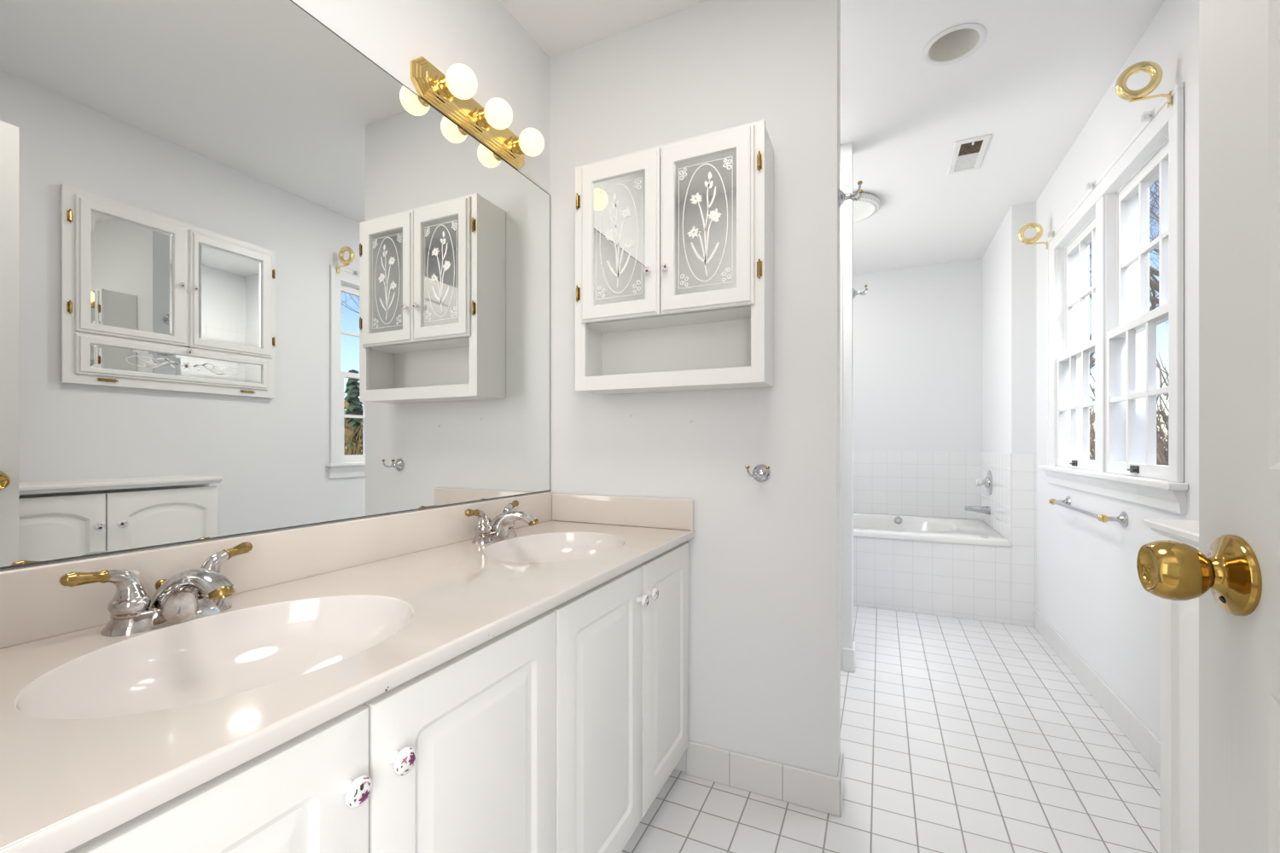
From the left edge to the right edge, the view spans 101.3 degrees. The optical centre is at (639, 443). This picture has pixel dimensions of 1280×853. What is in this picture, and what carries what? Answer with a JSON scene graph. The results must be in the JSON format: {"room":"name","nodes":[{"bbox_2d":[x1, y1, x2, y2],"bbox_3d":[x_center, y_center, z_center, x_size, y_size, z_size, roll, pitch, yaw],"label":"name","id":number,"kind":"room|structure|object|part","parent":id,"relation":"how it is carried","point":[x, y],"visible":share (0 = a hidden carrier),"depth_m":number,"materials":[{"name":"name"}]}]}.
{"room":"bathroom","nodes":[
{"label":"bathroom","id":0,"kind":"room"},
{"bbox_2d":[0,0,549,570],"bbox_3d":[-0.090,-0.172,2.555,0.100,2.464,4.810,0,0,25],"label":"wall","id":1,"kind":"structure","parent":0,"point":[507,64],"depth_m":1.50,"materials":[{"name":"white paint"}]},
{"bbox_2d":[0,0,550,569],"bbox_3d":[-0.655,-0.366,1.196,0.005,1.075,1.571,0,0,25],"label":"wall mirror","id":2,"kind":"object","parent":1,"relation":"attached to","point":[253,280],"visible":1,"depth_m":0.98,"materials":[{"name":"clear glass"}]},
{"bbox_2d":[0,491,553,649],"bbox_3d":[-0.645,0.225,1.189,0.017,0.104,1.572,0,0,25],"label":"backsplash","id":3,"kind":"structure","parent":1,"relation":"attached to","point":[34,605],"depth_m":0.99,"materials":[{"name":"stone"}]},
{"bbox_2d":[410,56,544,169],"bbox_3d":[-0.434,-0.959,1.530,0.128,0.108,0.464,0,0,25],"label":"vanity light","id":4,"kind":"object","parent":1,"relation":"attached to","point":[450,94],"visible":1,"depth_m":1.49,"materials":[{"name":"gold metal"}]},
{"bbox_2d":[435,63,477,101],"bbox_3d":[-0.481,-0.957,1.393,0.101,0.079,0.079,0,0,25],"label":"bulb","id":5,"kind":"object","parent":4,"relation":"attached to","point":[460,82],"depth_m":1.38,"materials":[{"name":"white glass"}]},
{"bbox_2d":[474,97,512,131],"bbox_3d":[-0.420,-0.957,1.528,0.101,0.079,0.079,0,0,25],"label":"bulb","id":6,"kind":"object","parent":4,"relation":"attached to","point":[497,113],"depth_m":1.51,"materials":[{"name":"white glass"}]},
{"bbox_2d":[509,128,544,157],"bbox_3d":[-0.354,-0.957,1.671,0.101,0.079,0.079,0,0,25],"label":"bulb","id":7,"kind":"object","parent":4,"relation":"attached to","point":[531,142],"depth_m":1.65,"materials":[{"name":"white glass"}]},
{"bbox_2d":[549,0,840,777],"bbox_3d":[0.145,-0.172,1.769,0.983,2.464,0.134,0,0,25],"label":"wall","id":8,"kind":"structure","parent":0,"point":[765,557],"depth_m":1.61,"materials":[{"name":"white paint"}]},
{"bbox_2d":[575,119,773,395],"bbox_3d":[0.091,-0.526,1.612,0.603,0.718,0.194,0,0,25],"label":"upper cabinet","id":9,"kind":"object","parent":8,"relation":"attached to","point":[674,241],"visible":1,"depth_m":1.55,"materials":[{"name":"white wood"}]},
{"bbox_3d":[-0.064,-0.625,1.609,0.181,0.387,0.004,0,0,25],"label":"mirror pane","id":10,"kind":"part","parent":9,"relation":"part of","materials":[{"name":"clear glass"}]},
{"bbox_3d":[-0.065,-0.628,1.606,0.269,0.493,0.014,0,0,25],"label":"cabinet door","id":11,"kind":"part","parent":9,"relation":"part of","materials":[{"name":"white wood"}]},
{"bbox_3d":[0.022,-0.510,1.547,0.023,0.023,0.020,0,0,25],"label":"knob","id":12,"kind":"part","parent":9,"relation":"part of","materials":[{"name":"white ceramic"}]},
{"bbox_3d":[0.072,-0.510,1.524,0.023,0.023,0.020,0,0,25],"label":"knob","id":13,"kind":"part","parent":9,"relation":"part of","materials":[{"name":"white ceramic"}]},
{"bbox_3d":[0.185,-0.625,1.495,0.184,0.387,0.004,0,0,25],"label":"mirror pane","id":14,"kind":"part","parent":9,"relation":"part of","materials":[{"name":"clear glass"}]},
{"bbox_3d":[0.185,-0.628,1.491,0.276,0.493,0.014,0,0,25],"label":"cabinet door","id":15,"kind":"part","parent":9,"relation":"part of","materials":[{"name":"white wood"}]},
{"bbox_2d":[744,464,770,482],"bbox_3d":[0.355,0.090,1.563,0.072,0.054,0.065,0,0,25],"label":"robe hook","id":16,"kind":"object","parent":8,"relation":"attached to","point":[761,473],"visible":1,"depth_m":1.58,"materials":[{"name":"silver metal"}]},
{"bbox_2d":[686,740,844,817],"bbox_3d":[0.389,1.007,1.651,0.465,0.106,0.146,0,0,25],"label":"baseboard","id":17,"kind":"structure","parent":8,"relation":"attached to","point":[816,791],"depth_m":1.57,"materials":[{"name":"tile"}]},
{"bbox_2d":[840,232,842,670],"bbox_3d":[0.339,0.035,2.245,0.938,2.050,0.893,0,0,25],"label":"trim","id":18,"kind":"structure","parent":8,"relation":"attached to","point":[840,232],"depth_m":2.45,"materials":[{"name":"wood"}]},
{"bbox_2d":[838,180,862,208],"bbox_3d":[0.626,-0.735,1.558,0.065,0.054,0.072,0,0,25],"label":"robe hook","id":19,"kind":"object","parent":8,"relation":"attached to","point":[842,196],"visible":1,"depth_m":1.55,"materials":[{"name":"silver metal"}]},
{"bbox_2d":[500,0,1164,273],"bbox_3d":[0.835,-1.474,2.131,2.135,0.140,4.810,0,0,25],"label":"ceiling","id":20,"kind":"structure","parent":0,"point":[1042,68],"depth_m":2.08,"materials":[{"name":"white paint"}]},
{"bbox_2d":[853,192,880,222],"bbox_3d":[1.213,-1.382,3.107,0.384,0.043,0.384,0,0,25],"label":"ceiling light","id":21,"kind":"object","parent":20,"relation":"attached to","point":[868,205],"visible":0.33,"depth_m":3.04,"materials":[{"name":"white glass"}]},
{"bbox_2d":[922,23,987,65],"bbox_3d":[1.104,-1.462,1.848,0.196,0.129,0.196,0,0,25],"label":"recessed light","id":22,"kind":"object","parent":20,"relation":"in","point":[955,43],"visible":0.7,"depth_m":1.90,"materials":[{"name":"white plastic"}]},
{"bbox_2d":[947,133,992,174],"bbox_3d":[1.596,-1.397,2.555,0.145,0.012,0.325,0,0,25],"label":"ceiling vent","id":23,"kind":"object","parent":20,"relation":"in","point":[968,154],"visible":1,"depth_m":2.54,"materials":[{"name":"white plastic"}]},
{"bbox_2d":[840,141,853,649],"bbox_3d":[0.565,-0.172,2.694,0.975,2.464,0.110,0,0,25],"label":"wall","id":24,"kind":"structure","parent":0,"point":[846,154],"depth_m":2.45,"materials":[{"name":"white paint"}]},
{"bbox_2d":[842,641,855,673],"bbox_3d":[0.993,1.007,2.491,0.052,0.106,0.122,0,0,25],"label":"baseboard","id":25,"kind":"structure","parent":24,"relation":"attached to","point":[848,655],"depth_m":2.44,"materials":[{"name":"white paint"}]},
{"bbox_2d":[852,285,867,299],"bbox_3d":[1.038,-0.712,2.477,0.065,0.054,0.072,0,0,25],"label":"robe hook","id":26,"kind":"object","parent":24,"relation":"attached to","point":[855,293],"visible":1,"depth_m":2.47,"materials":[{"name":"silver metal"}]},
{"bbox_2d":[621,605,1160,852],"bbox_3d":[0.803,1.090,2.145,1.965,0.060,4.810,0,0,25],"label":"floor","id":27,"kind":"structure","parent":0,"point":[958,736],"depth_m":1.68,"materials":[{"name":"tile"}]},
{"bbox_2d":[66,541,689,852],"bbox_3d":[-0.396,0.684,1.078,0.562,0.752,1.566,0,0,25],"label":"vanity cabinet","id":28,"kind":"object","parent":27,"relation":"on","point":[560,731],"visible":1,"depth_m":0.85,"materials":[{"name":"white wood"}]},
{"bbox_3d":[-0.414,0.641,0.454,0.018,0.650,0.393,0,0,25],"label":"cabinet door","id":29,"kind":"part","parent":28,"relation":"part of","materials":[{"name":"white wood"}]},
{"bbox_2d":[0,491,694,852],"bbox_3d":[-0.403,0.288,1.078,0.550,0.230,1.572,0,0,25],"label":"countertop","id":30,"kind":"structure","parent":28,"relation":"on","point":[98,733],"depth_m":0.78,"materials":[{"name":"stone"}]},
{"bbox_2d":[58,541,252,637],"bbox_3d":[-0.717,0.226,0.833,0.198,0.101,0.211,0,0,-15],"label":"faucet","id":31,"kind":"object","parent":30,"relation":"on","point":[189,595],"visible":1,"depth_m":0.78,"materials":[{"name":"silver metal"}]},
{"bbox_3d":[-0.757,0.236,0.779,0.047,0.036,0.047,0,0,25],"label":"handle","id":32,"kind":"part","parent":31,"relation":"part of","materials":[{"name":"silver metal"}]},
{"bbox_3d":[-0.761,0.236,0.837,0.018,0.040,0.018,0,0,25],"label":"lift rod","id":33,"kind":"part","parent":31,"relation":"part of","materials":[{"name":"gold metal"}]},
{"bbox_3d":[-0.736,0.262,0.826,0.068,0.028,0.160,0,0,25],"label":"plate","id":34,"kind":"part","parent":31,"relation":"part of","materials":[{"name":"silver metal"}]},
{"bbox_3d":[-0.685,0.232,0.802,0.180,0.085,0.075,0,0,25],"label":"spout","id":35,"kind":"part","parent":31,"relation":"part of","materials":[{"name":"silver metal"}]},
{"bbox_3d":[-0.715,0.236,0.872,0.047,0.036,0.047,0,0,25],"label":"handle","id":36,"kind":"part","parent":31,"relation":"part of","materials":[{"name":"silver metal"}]},
{"bbox_2d":[14,595,413,719],"bbox_3d":[-0.541,0.340,0.741,0.353,0.127,0.446,0,0,25],"label":"basin","id":37,"kind":"object","parent":30,"relation":"in","point":[207,667],"depth_m":0.79,"materials":[{"name":"white ceramic"}]},
{"bbox_2d":[464,500,539,544],"bbox_3d":[-0.400,0.226,1.526,0.198,0.101,0.211,0,0,-15],"label":"faucet","id":38,"kind":"object","parent":30,"relation":"on","point":[500,528],"visible":1,"depth_m":1.47,"materials":[{"name":"silver metal"}]},
{"bbox_3d":[-0.440,0.236,1.472,0.047,0.036,0.047,0,0,25],"label":"handle","id":39,"kind":"part","parent":38,"relation":"part of","materials":[{"name":"silver metal"}]},
{"bbox_3d":[-0.419,0.262,1.518,0.068,0.028,0.160,0,0,25],"label":"plate","id":40,"kind":"part","parent":38,"relation":"part of","materials":[{"name":"silver metal"}]},
{"bbox_3d":[-0.397,0.236,1.565,0.047,0.036,0.047,0,0,25],"label":"handle","id":41,"kind":"part","parent":38,"relation":"part of","materials":[{"name":"silver metal"}]},
{"bbox_3d":[-0.368,0.232,1.495,0.180,0.085,0.075,0,0,25],"label":"spout","id":42,"kind":"part","parent":38,"relation":"part of","materials":[{"name":"silver metal"}]},
{"bbox_2d":[482,532,625,562],"bbox_3d":[-0.225,0.340,1.430,0.353,0.127,0.434,0,0,25],"label":"basin","id":43,"kind":"object","parent":30,"relation":"in","point":[530,547],"depth_m":1.59,"materials":[{"name":"white ceramic"}]},
{"bbox_3d":[-0.323,0.394,0.597,0.028,0.032,0.032,0,0,25],"label":"knob","id":44,"kind":"part","parent":28,"relation":"part of","materials":[{"name":"white ceramic"}]},
{"bbox_3d":[-0.297,0.394,0.654,0.028,0.032,0.032,0,0,25],"label":"knob","id":45,"kind":"part","parent":28,"relation":"part of","materials":[{"name":"white ceramic"}]},
{"bbox_3d":[-0.248,0.641,0.816,0.018,0.650,0.393,0,0,25],"label":"cabinet door","id":46,"kind":"part","parent":28,"relation":"part of","materials":[{"name":"white wood"}]},
{"bbox_3d":[-0.082,0.641,1.177,0.018,0.650,0.391,0,0,25],"label":"cabinet door","id":47,"kind":"part","parent":28,"relation":"part of","materials":[{"name":"white wood"}]},
{"bbox_3d":[0.008,0.394,1.319,0.028,0.032,0.032,0,0,25],"label":"knob","id":48,"kind":"part","parent":28,"relation":"part of","materials":[{"name":"white ceramic"}]},
{"bbox_3d":[0.034,0.394,1.376,0.028,0.032,0.032,0,0,25],"label":"knob","id":49,"kind":"part","parent":28,"relation":"part of","materials":[{"name":"white ceramic"}]},
{"bbox_3d":[0.076,0.641,1.522,0.018,0.650,0.358,0,0,25],"label":"cabinet door","id":50,"kind":"part","parent":28,"relation":"part of","materials":[{"name":"white wood"}]},
{"bbox_2d":[853,512,1010,624],"bbox_3d":[1.564,0.811,3.895,1.784,0.498,0.978,0,0,25],"label":"bathtub","id":51,"kind":"object","parent":27,"relation":"on","point":[946,567],"visible":0.58,"depth_m":3.28,"materials":[{"name":"white tile"}]},
{"bbox_2d":[1142,518,1198,852],"bbox_3d":[0.986,0.604,0.615,0.356,0.913,0.755,0,0,25],"label":"base cabinet","id":52,"kind":"object","parent":27,"relation":"on","point":[1179,619],"visible":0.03,"depth_m":0.96,"materials":[{"name":"white wood"}]},
{"bbox_3d":[0.934,0.582,0.843,0.018,0.786,0.368,0,0,25],"label":"cabinet door","id":53,"kind":"part","parent":52,"relation":"part of","materials":[{"name":"white wood"}]},
{"bbox_2d":[853,258,982,451],"bbox_3d":[1.857,-0.172,4.363,2.135,2.464,0.100,0,0,25],"label":"wall","id":54,"kind":"structure","parent":0,"point":[917,330],"depth_m":4.14,"materials":[{"name":"white paint"}]},
{"bbox_2d":[853,450,1036,627],"bbox_3d":[1.623,0.557,3.876,1.915,1.005,0.981,0,0,25],"label":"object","id":55,"kind":"structure","parent":54,"relation":"attached to","point":[917,483],"depth_m":4.01,"materials":[{"name":"tile"}]},
{"bbox_2d":[982,201,1035,453],"bbox_3d":[2.441,-0.172,3.505,0.119,2.464,0.973,0,0,25],"label":"wall","id":56,"kind":"structure","parent":0,"point":[1009,265],"depth_m":3.11,"materials":[{"name":"white paint"}]},
{"bbox_2d":[964,506,990,514],"bbox_3d":[2.364,0.465,3.680,0.150,0.060,0.052,0,0,25],"label":"tub spout","id":57,"kind":"object","parent":56,"relation":"attached to","point":[982,509],"visible":1,"depth_m":3.66,"materials":[{"name":"silver metal"}]},
{"bbox_2d":[974,470,992,494],"bbox_3d":[2.392,0.270,3.667,0.088,0.176,0.176,0,0,25],"label":"tub valve","id":58,"kind":"object","parent":56,"relation":"attached to","point":[987,482],"visible":1,"depth_m":3.64,"materials":[{"name":"silver metal"}]},
{"bbox_3d":[2.380,0.270,3.672,0.062,0.054,0.054,0,0,25],"label":"tap knob","id":59,"kind":"part","parent":58,"relation":"part of","materials":[{"name":"white plastic"}]},
{"bbox_2d":[1035,0,1198,740],"bbox_3d":[1.751,-0.172,1.711,0.120,2.464,4.810,0,0,25],"label":"wall","id":60,"kind":"structure","parent":0,"point":[1090,590],"depth_m":2.02,"materials":[{"name":"white paint"}]},
{"bbox_2d":[1048,495,1128,528],"bbox_3d":[1.884,0.280,2.238,0.076,0.060,0.689,0,0,25],"label":"towel rail","id":61,"kind":"object","parent":60,"relation":"attached to","point":[1122,519],"visible":1,"depth_m":2.04,"materials":[{"name":"silver metal"}]},
{"bbox_2d":[1034,609,1160,777],"bbox_3d":[1.795,1.007,1.966,0.012,0.106,2.349,0,0,25],"label":"baseboard","id":62,"kind":"structure","parent":60,"relation":"attached to","point":[1147,743],"depth_m":2.06,"materials":[{"name":"wood"}]},
{"bbox_2d":[1038,465,1188,515],"bbox_3d":[1.886,0.163,2.172,0.078,0.095,1.400,0,0,25],"label":"sill","id":63,"kind":"structure","parent":60,"relation":"attached to","point":[1159,494],"depth_m":1.87,"materials":[{"name":"white paint"}]},
{"bbox_2d":[1047,81,1184,482],"bbox_3d":[1.946,-0.479,2.144,0.147,1.189,1.348,0,0,25],"label":"window","id":64,"kind":"structure","parent":60,"relation":"in","point":[1163,116],"depth_m":1.82,"materials":[{"name":"white paint"}]},
{"bbox_2d":[1018,222,1047,250],"bbox_3d":[2.096,-1.105,2.805,0.129,0.153,0.031,0,0,30],"label":"curtain ring","id":65,"kind":"object","parent":64,"relation":"attached to","point":[1038,227],"visible":1,"depth_m":2.80,"materials":[{"name":"gold metal"}]},
{"bbox_3d":[2.112,-1.065,2.799,0.094,0.015,0.008,0,0,25],"label":"arm","id":66,"kind":"part","parent":65,"relation":"part of","materials":[{"name":"gold metal"}]},
{"bbox_2d":[1056,206,1095,471],"bbox_3d":[2.065,-0.439,2.403,0.146,1.127,0.560,0,0,25],"label":"window","id":67,"kind":"structure","parent":64,"relation":"attached to","point":[1074,346],"depth_m":2.62,"materials":[{"name":"white paint"}]},
{"bbox_3d":[2.025,-0.164,2.422,0.028,0.558,0.546,0,0,25],"label":"sash","id":68,"kind":"part","parent":67,"relation":"part of","materials":[{"name":"white paint"}]},
{"bbox_3d":[2.057,-0.705,2.407,0.027,0.579,0.546,0,0,25],"label":"sash","id":69,"kind":"part","parent":67,"relation":"part of","materials":[{"name":"white paint"}]},
{"bbox_2d":[1105,126,1168,480],"bbox_3d":[1.802,-0.439,1.831,0.146,1.127,0.536,0,0,25],"label":"window","id":70,"kind":"structure","parent":64,"relation":"attached to","point":[1131,391],"depth_m":2.01,"materials":[{"name":"white paint"}]},
{"bbox_3d":[1.762,-0.164,1.849,0.028,0.558,0.522,0,0,25],"label":"sash","id":71,"kind":"part","parent":70,"relation":"part of","materials":[{"name":"white paint"}]},
{"bbox_3d":[1.794,-0.705,1.834,0.027,0.579,0.522,0,0,25],"label":"sash","id":72,"kind":"part","parent":70,"relation":"part of","materials":[{"name":"white paint"}]},
{"bbox_2d":[1115,61,1170,107],"bbox_3d":[1.556,-1.105,1.627,0.129,0.153,0.031,0,0,30],"label":"curtain ring","id":73,"kind":"object","parent":64,"relation":"attached to","point":[1154,71],"visible":1,"depth_m":1.62,"materials":[{"name":"gold metal"}]},
{"bbox_3d":[1.572,-1.065,1.620,0.094,0.015,0.008,0,0,25],"label":"arm","id":74,"kind":"part","parent":73,"relation":"part of","materials":[{"name":"gold metal"}]},
{"bbox_3d":[1.613,-1.050,1.602,0.006,0.042,0.016,0,0,25],"label":"wall plate","id":75,"kind":"part","parent":73,"relation":"part of","materials":[{"name":"gold metal"}]},
{"bbox_3d":[-0.151,-0.172,0.003,1.915,2.464,0.120,0,0,25],"label":"wall","id":76,"kind":"structure","parent":0,"visible":0},
{"bbox_3d":[-0.040,-0.005,0.026,0.897,2.130,0.014,0,0,25],"label":"doorway","id":77,"kind":"structure","parent":76,"relation":"in","visible":0},
{"bbox_2d":[1136,0,1279,852],"bbox_3d":[0.406,0.026,0.151,0.169,2.043,0.766,0,0,25],"label":"door","id":78,"kind":"structure","parent":77,"relation":"attached to","point":[1234,573],"depth_m":0.45,"materials":[{"name":"white paint"}]},
{"bbox_3d":[0.485,0.114,0.471,0.047,0.054,0.054,0,0,25],"label":"knob","id":79,"kind":"part","parent":78,"relation":"part of","materials":[{"name":"gold metal"}]},
{"label":"outside","id":80,"kind":"structure","parent":0,"visible":0},
{"bbox_3d":[39.198,3.711,10.640,60.000,1.396,80.000,0,0,25],"label":"ground","id":81,"kind":"structure","parent":80,"visible":0},
{"bbox_2d":[1089,183,1158,432],"bbox_3d":[8.283,-1.712,12.363,7.634,11.461,8.484,0,0,13],"label":"bare tree","id":82,"kind":"object","parent":81,"relation":"on","point":[1092,362],"visible":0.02,"depth_m":10.33,"materials":[{"name":"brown plant"}]},
{"bbox_2d":[1089,351,1168,465],"bbox_3d":[11.998,-0.748,13.291,13.844,9.169,12.670,0,0,3],"label":"thicket","id":83,"kind":"object","parent":81,"relation":"on","point":[1161,454],"visible":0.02,"depth_m":12.00,"materials":[{"name":"grey plant"}]},
{"bbox_2d":[1089,178,1168,330],"bbox_3d":[9.338,-1.813,7.746,10.220,11.804,8.257,0,0,38],"label":"bare tree","id":84,"kind":"object","parent":81,"relation":"on","point":[1154,284],"visible":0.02,"depth_m":8.27,"materials":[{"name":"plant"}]}
]}

